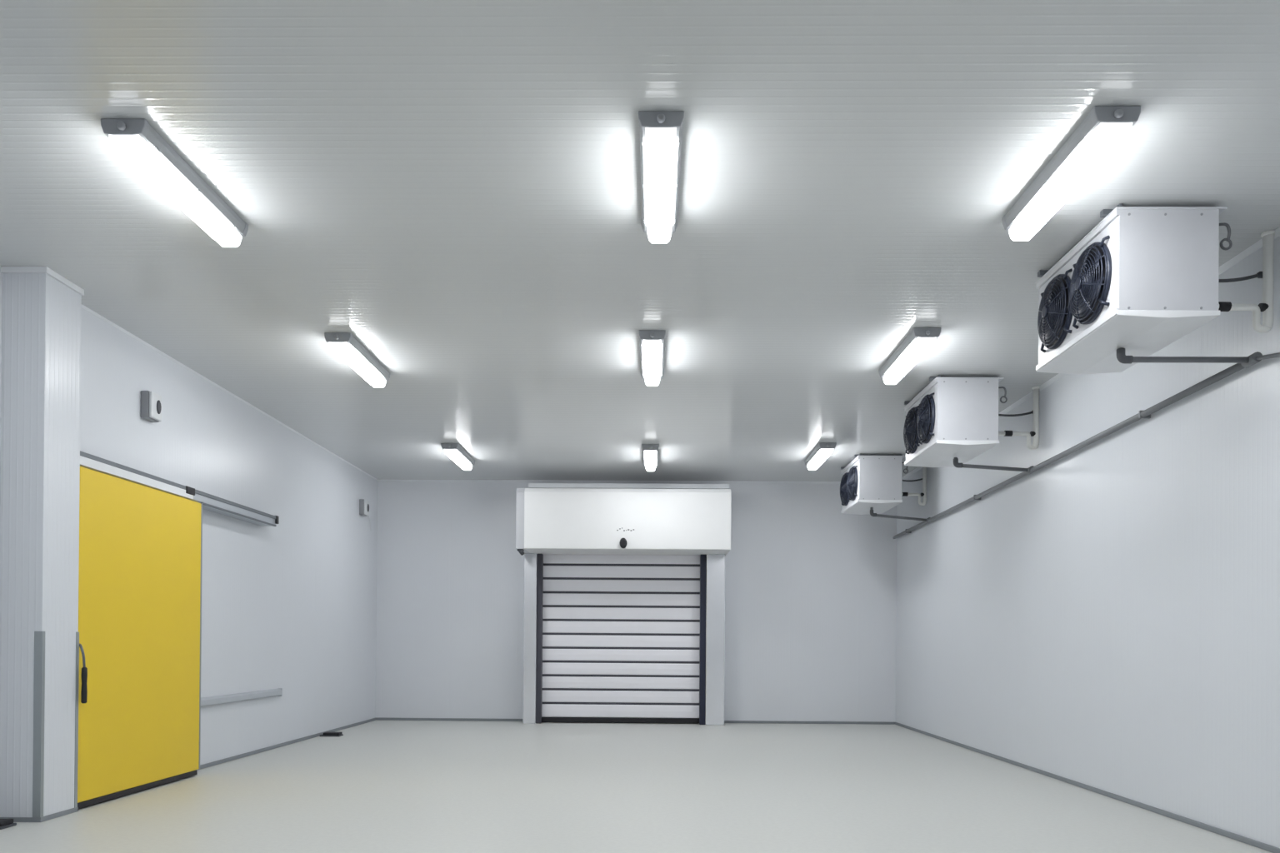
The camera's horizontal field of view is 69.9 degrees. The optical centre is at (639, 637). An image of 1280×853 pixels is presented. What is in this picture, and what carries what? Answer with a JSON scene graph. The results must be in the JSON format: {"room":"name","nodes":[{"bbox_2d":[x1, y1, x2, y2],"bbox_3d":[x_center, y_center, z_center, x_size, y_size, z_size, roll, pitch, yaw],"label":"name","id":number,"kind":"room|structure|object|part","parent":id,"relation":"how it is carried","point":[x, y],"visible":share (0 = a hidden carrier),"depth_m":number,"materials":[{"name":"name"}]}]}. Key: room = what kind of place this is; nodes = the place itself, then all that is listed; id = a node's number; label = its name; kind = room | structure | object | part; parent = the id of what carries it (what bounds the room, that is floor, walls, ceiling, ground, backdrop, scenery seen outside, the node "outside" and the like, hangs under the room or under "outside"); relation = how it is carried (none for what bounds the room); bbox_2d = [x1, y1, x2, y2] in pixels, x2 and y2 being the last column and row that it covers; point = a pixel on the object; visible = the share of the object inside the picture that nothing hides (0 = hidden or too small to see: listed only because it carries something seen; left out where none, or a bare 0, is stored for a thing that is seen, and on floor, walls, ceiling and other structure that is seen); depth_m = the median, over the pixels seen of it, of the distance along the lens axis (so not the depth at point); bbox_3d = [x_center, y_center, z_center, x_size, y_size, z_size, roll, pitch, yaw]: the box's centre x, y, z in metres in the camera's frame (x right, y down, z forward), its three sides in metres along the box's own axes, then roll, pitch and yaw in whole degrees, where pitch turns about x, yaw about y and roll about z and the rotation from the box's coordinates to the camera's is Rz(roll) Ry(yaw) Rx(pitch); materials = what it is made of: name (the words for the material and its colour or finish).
{"room":"cold storage room","nodes":[
{"label":"cold storage room","id":0,"kind":"room"},
{"bbox_2d":[0,266,377,765],"bbox_3d":[-4.759,-0.689,6.208,0.310,4.077,18.667,0,0,1],"label":"wall","id":1,"kind":"structure","parent":0,"point":[290,606],"depth_m":10.81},
{"bbox_2d":[77,466,202,809],"bbox_3d":[-4.399,0.006,8.131,0.183,2.688,1.970,0,0,1],"label":"door","id":2,"kind":"structure","parent":1,"relation":"in","point":[140,566],"depth_m":7.98,"materials":[{"name":"yellow metal"}]},
{"bbox_3d":[-4.368,0.143,7.165,0.070,0.191,0.035,0,0,22],"label":"handle","id":3,"kind":"part","parent":2,"relation":"part of","materials":[{"name":"grey metal"}]},
{"bbox_2d":[140,390,161,422],"bbox_3d":[-4.502,-2.132,8.459,0.118,0.250,0.190,0,0,1],"label":"junction box","id":4,"kind":"object","parent":1,"relation":"attached to","point":[151,402],"visible":1,"depth_m":8.38,"materials":[{"name":"plastic"}]},
{"bbox_2d":[80,450,279,526],"bbox_3d":[-4.455,-1.398,9.069,0.205,0.130,3.810,0,0,1],"label":"door track","id":5,"kind":"object","parent":1,"relation":"attached to","point":[210,502],"visible":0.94,"depth_m":8.71,"materials":[{"name":"silver metal"}]},
{"bbox_2d":[81,304,378,480],"bbox_3d":[-4.505,-2.689,11.348,0.018,0.018,8.332,0,0,1],"label":"trim","id":6,"kind":"structure","parent":1,"relation":"attached to","point":[87,309],"depth_m":9.54,"materials":[{"name":"white metal"}]},
{"bbox_2d":[200,688,282,707],"bbox_3d":[-4.526,0.680,10.220,0.057,0.099,2.512,0,0,1],"label":"rail","id":7,"kind":"object","parent":1,"relation":"attached to","point":[212,701],"visible":0.77,"depth_m":10.31,"materials":[{"name":"grey metal"}]},
{"bbox_2d":[196,717,376,770],"bbox_3d":[-4.519,1.363,12.344,0.018,0.042,6.367,0,0,1],"label":"baseboard","id":8,"kind":"structure","parent":1,"relation":"attached to","point":[241,756],"depth_m":11.35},
{"bbox_2d":[359,499,371,531],"bbox_3d":[-4.409,-1.979,14.862,0.118,0.446,0.560,0,0,1],"label":"junction box","id":9,"kind":"object","parent":1,"relation":"attached to","point":[363,504],"visible":1,"depth_m":14.59,"materials":[{"name":"plastic"}]},
{"bbox_2d":[0,720,1272,852],"bbox_3d":[-0.285,1.481,6.130,9.290,0.200,19.067,0,0,1],"label":"floor","id":10,"kind":"structure","parent":0,"point":[377,787],"depth_m":7.84,"materials":[{"name":"grey concrete"}]},
{"bbox_2d":[0,819,16,829],"bbox_3d":[-4.601,1.326,6.521,0.225,0.052,0.160,0,0,1],"label":"floor guide","id":11,"kind":"object","parent":10,"relation":"on","point":[4,823],"visible":1,"depth_m":6.52,"materials":[{"name":"plastic"}]},
{"bbox_3d":[-4.601,1.343,6.521,0.225,0.018,0.160,0,0,1],"label":"plate","id":12,"kind":"part","parent":11,"relation":"part of","materials":[{"name":"plastic"}]},
{"bbox_2d":[0,266,84,822],"bbox_3d":[-4.533,-0.683,6.936,0.342,4.077,0.449,0,0,1],"label":"pillar","id":13,"kind":"structure","parent":10,"relation":"on","point":[42,308],"depth_m":6.74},
{"bbox_3d":[-4.551,1.337,6.927,0.334,0.035,0.437,0,0,1],"label":"skirting","id":14,"kind":"part","parent":13,"relation":"part of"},
{"bbox_3d":[-4.518,-2.700,6.944,0.342,0.045,0.445,0,0,1],"label":"trim","id":15,"kind":"part","parent":13,"relation":"part of","materials":[{"name":"white metal"}]},
{"bbox_2d":[319,731,343,736],"bbox_3d":[-4.342,1.362,12.898,0.275,0.052,0.180,0,0,1],"label":"floor guide","id":16,"kind":"object","parent":10,"relation":"on","point":[327,733],"visible":1,"depth_m":12.83,"materials":[{"name":"plastic"}]},
{"bbox_3d":[-4.343,1.379,12.898,0.275,0.018,0.180,0,0,1],"label":"plate","id":17,"kind":"part","parent":16,"relation":"part of","materials":[{"name":"plastic"}]},
{"bbox_2d":[375,481,896,722],"bbox_3d":[-0.131,-0.606,15.574,9.290,4.077,0.200,0,0,1],"label":"wall","id":18,"kind":"structure","parent":0,"point":[811,586],"depth_m":15.45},
{"bbox_2d":[377,480,840,484],"bbox_3d":[-0.064,-2.628,15.467,8.780,0.035,0.035,0,0,1],"label":"trim","id":19,"kind":"structure","parent":18,"relation":"attached to","point":[387,481],"depth_m":15.47,"materials":[{"name":"white metal"}]},
{"bbox_2d":[515,483,730,725],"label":"door","id":20,"kind":"structure","parent":18,"relation":"in","point":[624,598],"depth_m":15.21,"materials":[{"name":"white metal"}]},
{"bbox_2d":[517,549,524,555],"bbox_3d":[-1.871,-1.339,14.423,0.116,0.102,0.166,0,0,1],"label":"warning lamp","id":21,"kind":"object","parent":20,"relation":"attached to","point":[521,551],"depth_m":14.38,"materials":[{"name":"plastic"}]},
{"bbox_3d":[-1.869,-1.924,14.941,0.131,1.078,1.132,0,0,1],"label":"motor","id":22,"kind":"part","parent":20,"relation":"part of","materials":[{"name":"white metal"}]},
{"bbox_3d":[-1.805,0.018,15.262,0.210,2.802,0.467,0,0,1],"label":"post","id":23,"kind":"part","parent":20,"relation":"part of","materials":[{"name":"metal"}]},
{"bbox_2d":[541,555,699,718],"bbox_3d":[-0.315,-0.021,15.240,2.610,2.703,0.034,0,0,1],"label":"roller shutter","id":24,"kind":"object","parent":20,"relation":"hanging from","point":[621,633],"depth_m":15.23,"materials":[{"name":"white metal"}]},
{"bbox_3d":[-0.185,-2.438,14.758,3.234,0.070,0.040,0,0,1],"label":"header rail","id":25,"kind":"part","parent":20,"relation":"part of","materials":[{"name":"white metal"}]},
{"bbox_3d":[1.237,0.039,15.217,0.305,2.802,0.467,0,0,1],"label":"post","id":26,"kind":"part","parent":20,"relation":"part of","materials":[{"name":"metal"}]},
{"bbox_2d":[376,717,894,724],"bbox_3d":[-0.092,1.411,15.454,8.744,0.042,0.018,0,0,1],"label":"baseboard","id":27,"kind":"structure","parent":18,"relation":"attached to","point":[377,718],"depth_m":15.42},
{"bbox_2d":[0,0,1279,481],"bbox_3d":[-0.255,-2.796,6.153,9.290,0.200,19.067,0,0,1],"label":"ceiling","id":28,"kind":"structure","parent":0,"point":[450,187],"depth_m":5.53,"materials":[{"name":"white metal"}]},
{"bbox_2d":[100,119,248,247],"bbox_3d":[-2.702,-2.642,5.415,0.237,0.150,1.280,0,0,1],"label":"ceiling light","id":29,"kind":"object","parent":28,"relation":"attached to","point":[136,140],"visible":1,"depth_m":5.21,"materials":[{"name":"white plastic"}]},
{"bbox_2d":[324,332,389,387],"bbox_3d":[-2.673,-2.624,8.735,0.237,0.150,1.280,0,0,1],"label":"ceiling light","id":30,"kind":"object","parent":28,"relation":"attached to","point":[345,345],"visible":1,"depth_m":8.51,"materials":[{"name":"white plastic"}]},
{"bbox_2d":[440,443,474,470],"bbox_3d":[-2.617,-2.600,13.234,0.237,0.150,1.280,0,0,1],"label":"ceiling light","id":31,"kind":"object","parent":28,"relation":"attached to","point":[455,452],"visible":1,"depth_m":12.96,"materials":[{"name":"white plastic"}]},
{"bbox_2d":[444,449,472,470],"bbox_3d":[-2.617,-2.563,13.234,0.160,0.076,1.210,0,0,1],"label":"diffuser","id":32,"kind":"object","parent":31,"relation":"attached to","point":[457,456],"depth_m":13.11,"materials":[{"name":"white plastic"}]},
{"bbox_2d":[641,444,659,471],"bbox_3d":[0.153,-2.581,13.213,0.237,0.150,1.280,0,0,1],"label":"ceiling light","id":33,"kind":"object","parent":28,"relation":"attached to","point":[650,452],"visible":1,"depth_m":12.84,"materials":[{"name":"white plastic"}]},
{"bbox_2d":[645,450,655,471],"bbox_3d":[0.153,-2.544,13.213,0.160,0.076,1.210,0,0,1],"label":"diffuser","id":34,"kind":"object","parent":33,"relation":"attached to","point":[650,455],"depth_m":13.02,"materials":[{"name":"white plastic"}]},
{"bbox_2d":[638,330,665,386],"bbox_3d":[0.115,-2.605,8.614,0.237,0.150,1.280,0,0,1],"label":"ceiling light","id":35,"kind":"object","parent":28,"relation":"attached to","point":[652,342],"visible":1,"depth_m":8.34,"materials":[{"name":"white plastic"}]},
{"bbox_2d":[643,340,660,386],"bbox_3d":[0.115,-2.568,8.613,0.160,0.076,1.210,0,0,1],"label":"diffuser","id":36,"kind":"object","parent":35,"relation":"attached to","point":[652,348],"depth_m":8.47,"materials":[{"name":"white plastic"}]},
{"bbox_2d":[638,111,684,243],"bbox_3d":[0.117,-2.623,5.313,0.237,0.150,1.280,0,0,1],"label":"ceiling light","id":37,"kind":"object","parent":28,"relation":"attached to","point":[660,132],"visible":1,"depth_m":5.07,"materials":[{"name":"white plastic"}]},
{"bbox_2d":[645,127,676,243],"bbox_3d":[0.116,-2.586,5.313,0.160,0.076,1.210,0,0,1],"label":"diffuser","id":38,"kind":"object","parent":37,"relation":"attached to","point":[661,142],"depth_m":5.17,"materials":[{"name":"white plastic"}]},
{"bbox_2d":[804,442,836,470],"bbox_3d":[2.555,-2.565,13.028,0.237,0.150,1.280,0,0,1],"label":"ceiling light","id":39,"kind":"object","parent":28,"relation":"attached to","point":[822,451],"visible":1,"depth_m":12.74,"materials":[{"name":"white plastic"}]},
{"bbox_2d":[806,448,833,470],"bbox_3d":[2.555,-2.528,13.028,0.160,0.076,1.210,0,0,1],"label":"diffuser","id":40,"kind":"object","parent":39,"relation":"attached to","point":[816,459],"depth_m":12.89,"materials":[{"name":"white plastic"}]},
{"bbox_2d":[840,454,908,514],"bbox_3d":[3.444,-2.271,13.673,0.806,0.718,1.192,0,0,1],"label":"cooler","id":41,"kind":"object","parent":28,"relation":"hanging from","point":[867,482],"visible":1,"depth_m":13.09,"materials":[{"name":"white metal"}]},
{"bbox_3d":[3.445,-2.265,13.673,0.605,0.630,1.156,0,0,1],"label":"casing","id":42,"kind":"part","parent":41,"relation":"part of","materials":[{"name":"white metal"}]},
{"bbox_2d":[841,500,902,514],"bbox_3d":[3.443,-1.936,13.672,0.625,0.048,1.188,0,0,1],"label":"drip tray","id":43,"kind":"object","parent":41,"relation":"on","point":[857,507],"depth_m":13.48,"materials":[{"name":"white metal"}]},
{"bbox_3d":[3.437,-2.265,13.089,0.605,0.641,0.017,0,0,1],"label":"panel","id":44,"kind":"part","parent":41,"relation":"part of","materials":[{"name":"white metal"}]},
{"bbox_2d":[879,327,941,384],"bbox_3d":[2.484,-2.589,8.499,0.237,0.150,1.280,0,0,1],"label":"ceiling light","id":45,"kind":"object","parent":28,"relation":"attached to","point":[919,341],"visible":1,"depth_m":8.27,"materials":[{"name":"white plastic"}]},
{"bbox_2d":[902,467,926,505],"bbox_3d":[4.044,-2.297,13.675,0.492,0.657,0.082,0,0,1],"label":"insulated pipe","id":46,"kind":"object","parent":28,"relation":"attached to","point":[923,494],"visible":0.83,"depth_m":13.65,"materials":[{"name":"white plastic"}]},
{"bbox_2d":[903,375,1007,467],"bbox_3d":[3.312,-2.292,9.815,0.806,0.718,1.192,0,0,1],"label":"cooler","id":47,"kind":"object","parent":28,"relation":"hanging from","point":[951,417],"visible":1,"depth_m":9.23,"materials":[{"name":"white metal"}]},
{"bbox_3d":[3.314,-2.286,9.815,0.605,0.630,1.156,0,0,1],"label":"casing","id":48,"kind":"part","parent":47,"relation":"part of","materials":[{"name":"white metal"}]},
{"bbox_2d":[905,440,999,467],"bbox_3d":[3.311,-1.957,9.813,0.625,0.048,1.188,0,0,1],"label":"drip tray","id":49,"kind":"object","parent":47,"relation":"on","point":[937,453],"depth_m":9.64,"materials":[{"name":"white metal"}]},
{"bbox_3d":[3.305,-2.287,9.230,0.605,0.641,0.017,0,0,1],"label":"panel","id":50,"kind":"part","parent":47,"relation":"part of","materials":[{"name":"white metal"}]},
{"bbox_2d":[998,386,1039,449],"bbox_3d":[3.951,-2.319,9.696,0.562,0.657,0.082,0,0,1],"label":"insulated pipe","id":51,"kind":"object","parent":28,"relation":"attached to","point":[1035,433],"visible":0.97,"depth_m":9.67,"materials":[{"name":"white plastic"}]},
{"bbox_2d":[1001,105,1140,240],"bbox_3d":[2.421,-2.607,5.239,0.237,0.150,1.280,0,0,1],"label":"ceiling light","id":52,"kind":"object","parent":28,"relation":"attached to","point":[1104,127],"visible":1,"depth_m":5.02,"materials":[{"name":"white plastic"}]},
{"bbox_2d":[1035,203,1232,374],"bbox_3d":[3.249,-2.312,6.205,0.806,0.718,1.192,0,0,1],"label":"cooler","id":53,"kind":"object","parent":28,"relation":"hanging from","point":[1142,279],"visible":1,"depth_m":5.69,"materials":[{"name":"white metal"}]},
{"bbox_3d":[3.259,-2.300,6.790,0.605,0.641,0.017,0,0,1],"label":"panel","id":54,"kind":"part","parent":53,"relation":"part of","materials":[{"name":"white metal"}]},
{"bbox_3d":[3.251,-2.306,6.205,0.605,0.630,1.156,0,0,1],"label":"casing","id":55,"kind":"part","parent":53,"relation":"part of","materials":[{"name":"white metal"}]},
{"bbox_3d":[2.970,-2.654,6.212,0.020,0.031,1.140,0,0,1],"label":"hanging rail","id":56,"kind":"part","parent":53,"relation":"part of","materials":[{"name":"white metal"}]},
{"bbox_2d":[1036,310,1219,374],"bbox_3d":[3.248,-1.977,6.204,0.625,0.048,1.188,0,0,1],"label":"drip tray","id":57,"kind":"object","parent":53,"relation":"on","point":[1142,332],"depth_m":6.03,"materials":[{"name":"white metal"}]},
{"bbox_3d":[3.242,-2.307,5.621,0.605,0.641,0.017,0,0,1],"label":"panel","id":58,"kind":"part","parent":53,"relation":"part of","materials":[{"name":"white metal"}]},
{"bbox_2d":[1218,230,1274,332],"bbox_3d":[3.892,-2.339,6.036,0.572,0.657,0.082,0,0,1],"label":"insulated pipe","id":59,"kind":"object","parent":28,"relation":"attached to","point":[1267,307],"visible":0.95,"depth_m":6.01,"materials":[{"name":"white plastic"}]},
{"bbox_2d":[895,235,1279,848],"bbox_3d":[4.274,-0.626,6.075,0.200,4.077,18.667,0,0,1],"label":"wall","id":60,"kind":"structure","parent":0,"point":[1106,617],"depth_m":7.88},
{"bbox_2d":[902,478,922,481],"bbox_3d":[4.061,-2.380,13.795,0.479,0.073,0.044,0,0,1],"label":"power cable","id":61,"kind":"object","parent":60,"relation":"attached to","point":[921,478],"visible":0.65,"depth_m":13.78,"materials":[{"name":"plastic"}]},
{"bbox_2d":[998,410,1033,416],"bbox_3d":[3.965,-2.402,9.816,0.553,0.073,0.044,0,0,1],"label":"power cable","id":62,"kind":"object","parent":60,"relation":"attached to","point":[1032,412],"visible":0.62,"depth_m":9.80,"materials":[{"name":"plastic"}]},
{"bbox_2d":[870,348,1279,539],"bbox_3d":[3.765,-1.799,10.454,0.963,0.245,9.803,0,0,1],"label":"drain pipe","id":63,"kind":"object","parent":60,"relation":"attached to","point":[1242,362],"visible":1,"depth_m":7.34,"materials":[{"name":"grey plastic"}]},
{"bbox_2d":[895,722,1279,852],"bbox_3d":[4.151,1.391,6.066,0.018,0.042,18.667,0,0,1],"label":"baseboard","id":64,"kind":"structure","parent":60,"relation":"attached to","point":[1225,833],"depth_m":7.83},
{"bbox_2d":[902,226,1279,479],"bbox_3d":[4.171,-2.648,6.070,0.035,0.035,18.632,0,0,1],"label":"trim","id":65,"kind":"structure","parent":60,"relation":"attached to","point":[1257,245],"depth_m":6.59,"materials":[{"name":"white metal"}]},
{"bbox_2d":[1218,271,1262,282],"bbox_3d":[3.906,-2.422,6.157,0.563,0.073,0.044,0,0,1],"label":"power cable","id":66,"kind":"object","parent":60,"relation":"attached to","point":[1259,275],"visible":0.6,"depth_m":6.14,"materials":[{"name":"plastic"}]}
]}

